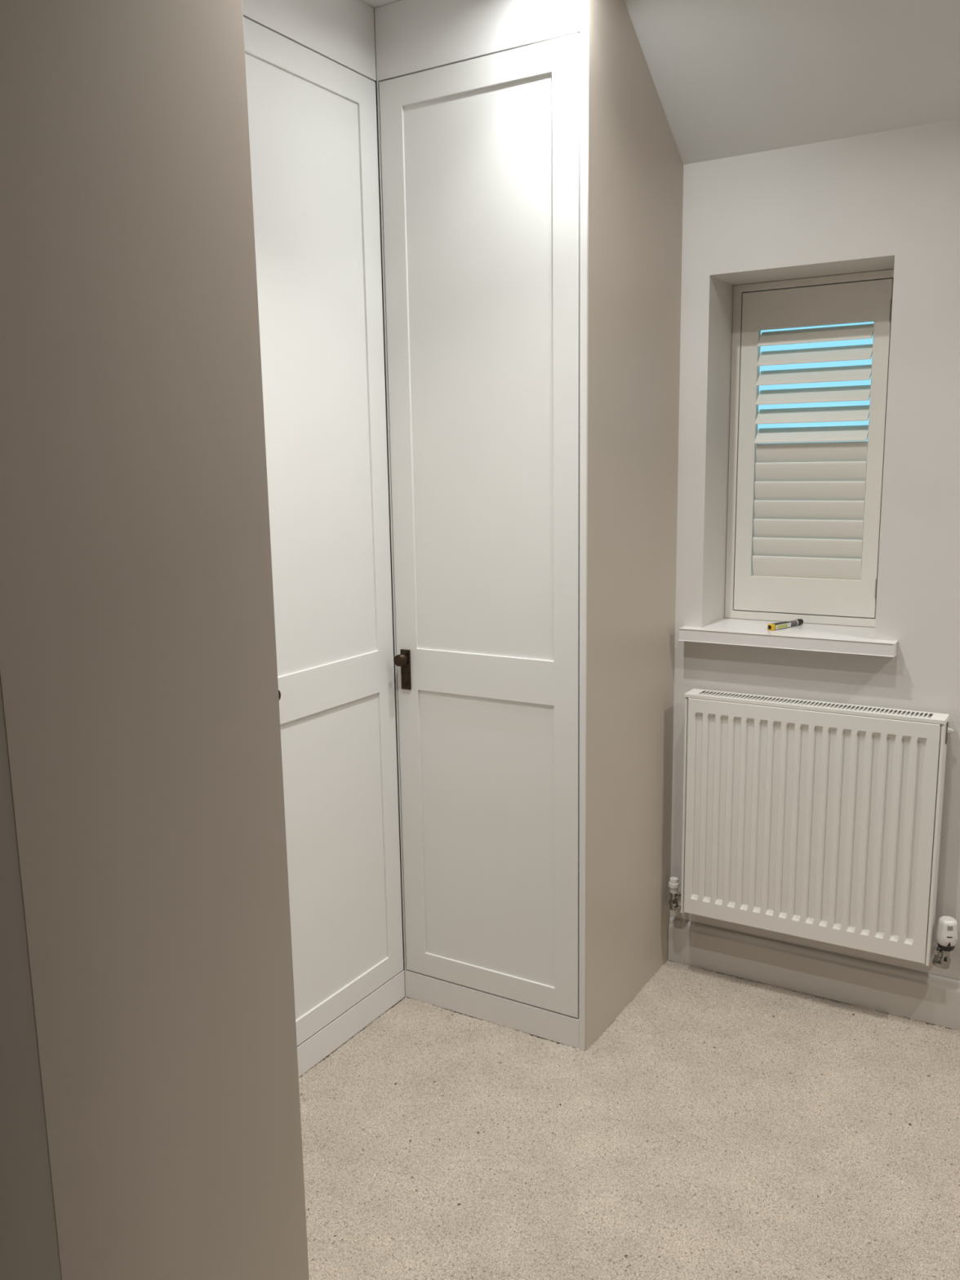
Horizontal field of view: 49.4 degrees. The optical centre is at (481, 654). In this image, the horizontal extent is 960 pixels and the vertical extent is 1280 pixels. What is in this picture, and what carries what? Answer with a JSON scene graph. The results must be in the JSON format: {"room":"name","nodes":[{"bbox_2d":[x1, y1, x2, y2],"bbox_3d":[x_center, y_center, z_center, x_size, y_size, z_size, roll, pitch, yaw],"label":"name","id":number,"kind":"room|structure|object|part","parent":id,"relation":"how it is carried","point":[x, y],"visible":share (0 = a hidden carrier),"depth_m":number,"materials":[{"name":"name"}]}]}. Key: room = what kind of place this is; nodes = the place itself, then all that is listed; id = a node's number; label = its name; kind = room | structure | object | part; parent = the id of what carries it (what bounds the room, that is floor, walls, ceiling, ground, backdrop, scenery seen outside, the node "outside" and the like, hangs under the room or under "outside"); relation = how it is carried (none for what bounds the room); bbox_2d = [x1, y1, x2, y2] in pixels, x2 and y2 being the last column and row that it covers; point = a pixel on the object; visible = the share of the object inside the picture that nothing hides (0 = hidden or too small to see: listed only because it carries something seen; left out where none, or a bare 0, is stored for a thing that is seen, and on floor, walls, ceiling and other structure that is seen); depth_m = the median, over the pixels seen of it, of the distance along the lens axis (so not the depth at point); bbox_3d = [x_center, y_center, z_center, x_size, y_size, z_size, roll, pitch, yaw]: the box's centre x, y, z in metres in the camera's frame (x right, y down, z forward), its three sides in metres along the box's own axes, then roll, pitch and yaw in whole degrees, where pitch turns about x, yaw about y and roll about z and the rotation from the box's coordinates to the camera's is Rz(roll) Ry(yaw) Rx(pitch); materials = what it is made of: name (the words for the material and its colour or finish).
{"room":"dressing room","nodes":[
{"label":"dressing room","id":0,"kind":"room"},
{"bbox_2d":[0,680,61,1279],"bbox_3d":[-1.067,0.136,0.548,0.129,2.762,1.705,5,12,31],"label":"wall partition","id":1,"kind":"structure","parent":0,"point":[28,1245],"depth_m":1.30,"materials":[{"name":"grey paint"}]},
{"bbox_2d":[300,896,666,1076],"bbox_3d":[0.195,1.391,1.490,3.925,0.088,4.380,5,12,31],"label":"floor","id":2,"kind":"structure","parent":0,"point":[401,896],"depth_m":3.13,"materials":[{"name":"carpet"}]},
{"bbox_2d":[0,0,309,1279],"bbox_3d":[-0.963,-0.085,1.762,1.224,2.728,0.518,5,12,31],"label":"wardrobe","id":3,"kind":"object","parent":2,"relation":"on","point":[139,668],"visible":1,"depth_m":1.42,"materials":[{"name":"wood"}]},
{"bbox_2d":[242,0,404,1077],"bbox_3d":[-0.796,-0.236,2.572,0.662,2.728,1.143,5,12,31],"label":"wardrobe","id":4,"kind":"object","parent":2,"relation":"on","point":[311,69],"visible":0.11,"depth_m":2.67,"materials":[{"name":"wood"}]},
{"bbox_3d":[-0.418,-0.669,2.594,0.011,1.408,0.422,5,12,31],"label":"panel","id":5,"kind":"part","parent":4,"relation":"part of","materials":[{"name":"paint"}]},
{"bbox_3d":[-0.399,0.532,2.816,0.011,0.796,0.422,5,12,31],"label":"panel","id":6,"kind":"part","parent":4,"relation":"part of","materials":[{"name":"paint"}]},
{"bbox_2d":[374,0,683,1050],"bbox_3d":[0.155,-0.330,2.997,0.603,2.729,0.662,5,12,31],"label":"wardrobe","id":7,"kind":"object","parent":2,"relation":"on","point":[531,165],"visible":1,"depth_m":2.75,"materials":[{"name":"wood"}]},
{"bbox_3d":[-0.226,0.015,2.923,0.034,0.033,0.033,5,12,31],"label":"knob","id":8,"kind":"part","parent":7,"relation":"part of","materials":[{"name":"brown metal"}]},
{"bbox_3d":[-0.215,0.043,2.945,0.029,0.114,0.009,5,12,31],"label":"handle plate","id":9,"kind":"part","parent":7,"relation":"part of","materials":[{"name":"brown metal"}]},
{"bbox_3d":[-0.003,-0.694,2.691,0.430,1.408,0.011,5,12,31],"label":"panel","id":10,"kind":"part","parent":7,"relation":"part of","materials":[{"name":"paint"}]},
{"bbox_3d":[0.003,-0.243,2.773,0.570,2.463,0.020,5,12,31],"label":"door","id":11,"kind":"part","parent":7,"relation":"part of","materials":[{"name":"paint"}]},
{"bbox_3d":[0.016,0.507,2.913,0.430,0.796,0.011,5,12,31],"label":"panel","id":12,"kind":"part","parent":7,"relation":"part of","materials":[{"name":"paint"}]},
{"bbox_3d":[0.422,-0.309,2.861,0.003,2.729,0.623,5,12,31],"label":"panel","id":13,"kind":"part","parent":7,"relation":"part of","materials":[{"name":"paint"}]},
{"bbox_2d":[298,960,959,1279],"bbox_3d":[0.398,1.382,1.219,3.101,0.007,3.933,5,12,31],"label":"carpet","id":14,"kind":"object","parent":2,"relation":"on","point":[721,1126],"visible":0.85,"depth_m":2.45,"materials":[{"name":"carpet"}]},
{"bbox_2d":[360,0,959,215],"bbox_3d":[0.068,-1.218,0.866,3.925,0.449,4.050,5,12,31],"label":"ceiling","id":15,"kind":"structure","parent":0,"point":[731,77],"depth_m":2.56,"materials":[{"name":"white paint"}]},
{"bbox_2d":[379,119,959,1030],"bbox_3d":[1.217,-0.242,2.954,3.925,2.562,0.330,5,12,31],"label":"wall","id":16,"kind":"structure","parent":0,"point":[886,200],"depth_m":2.83,"materials":[{"name":"white paint"}]},
{"bbox_2d":[678,617,897,657],"bbox_3d":[0.929,-0.061,3.095,0.611,0.036,0.315,5,12,31],"label":"window sill","id":17,"kind":"structure","parent":16,"relation":"attached to","point":[860,640],"depth_m":3.00,"materials":[{"name":"white wood"}]},
{"bbox_2d":[767,618,803,630],"bbox_3d":[0.905,-0.089,3.101,0.158,0.019,0.021,-9,13,-38],"label":"torch","id":18,"kind":"object","parent":17,"relation":"on","point":[775,626],"visible":1,"depth_m":3.08,"materials":[{"name":"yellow plastic"}]},
{"bbox_3d":[0.890,-0.084,3.078,0.074,0.013,0.002,-9,13,-38],"label":"light strip frame","id":19,"kind":"part","parent":18,"relation":"part of","materials":[{"name":"yellow plastic"}]},
{"bbox_2d":[724,269,893,626],"bbox_3d":[0.980,-0.594,3.103,0.492,1.006,0.052,5,12,31],"label":"window shutter","id":20,"kind":"object","parent":16,"relation":"attached to","point":[804,515],"visible":0.83,"depth_m":3.10,"materials":[{"name":"beige paint"}]},
{"bbox_2d":[667,916,959,1030],"bbox_3d":[1.672,1.013,2.714,2.498,0.142,0.014,5,12,31],"label":"baseboard","id":21,"kind":"structure","parent":16,"relation":"attached to","point":[930,998],"depth_m":3.10,"materials":[{"name":"white wood"}]},
{"bbox_2d":[680,688,953,965],"bbox_3d":[0.938,0.479,2.998,0.728,0.693,0.081,5,12,31],"label":"radiator","id":22,"kind":"object","parent":16,"relation":"attached to","point":[817,823],"visible":1,"depth_m":2.95,"materials":[{"name":"white metal"}]},
{"bbox_2d":[668,876,680,911],"bbox_3d":[0.620,0.751,3.276,0.058,0.108,0.066,5,12,31],"label":"radiator valve","id":23,"kind":"object","parent":22,"relation":"attached to","point":[673,884],"visible":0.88,"depth_m":3.26,"materials":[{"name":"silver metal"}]},
{"bbox_2d":[684,688,949,724],"bbox_3d":[0.926,0.143,2.941,0.713,0.010,0.080,5,12,31],"label":"grille","id":24,"kind":"object","parent":22,"relation":"attached to","point":[694,696],"depth_m":2.92,"materials":[{"name":"white metal"}]},
{"bbox_3d":[0.949,0.483,3.033,0.691,0.664,0.011,5,12,31],"label":"panel","id":25,"kind":"part","parent":22,"relation":"part of","materials":[{"name":"white metal"}]},
{"bbox_2d":[932,915,957,968],"bbox_3d":[1.279,0.794,2.875,0.060,0.149,0.077,5,12,31],"label":"valve","id":26,"kind":"object","parent":22,"relation":"attached to","point":[946,935],"visible":1,"depth_m":2.85,"materials":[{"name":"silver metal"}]}
]}

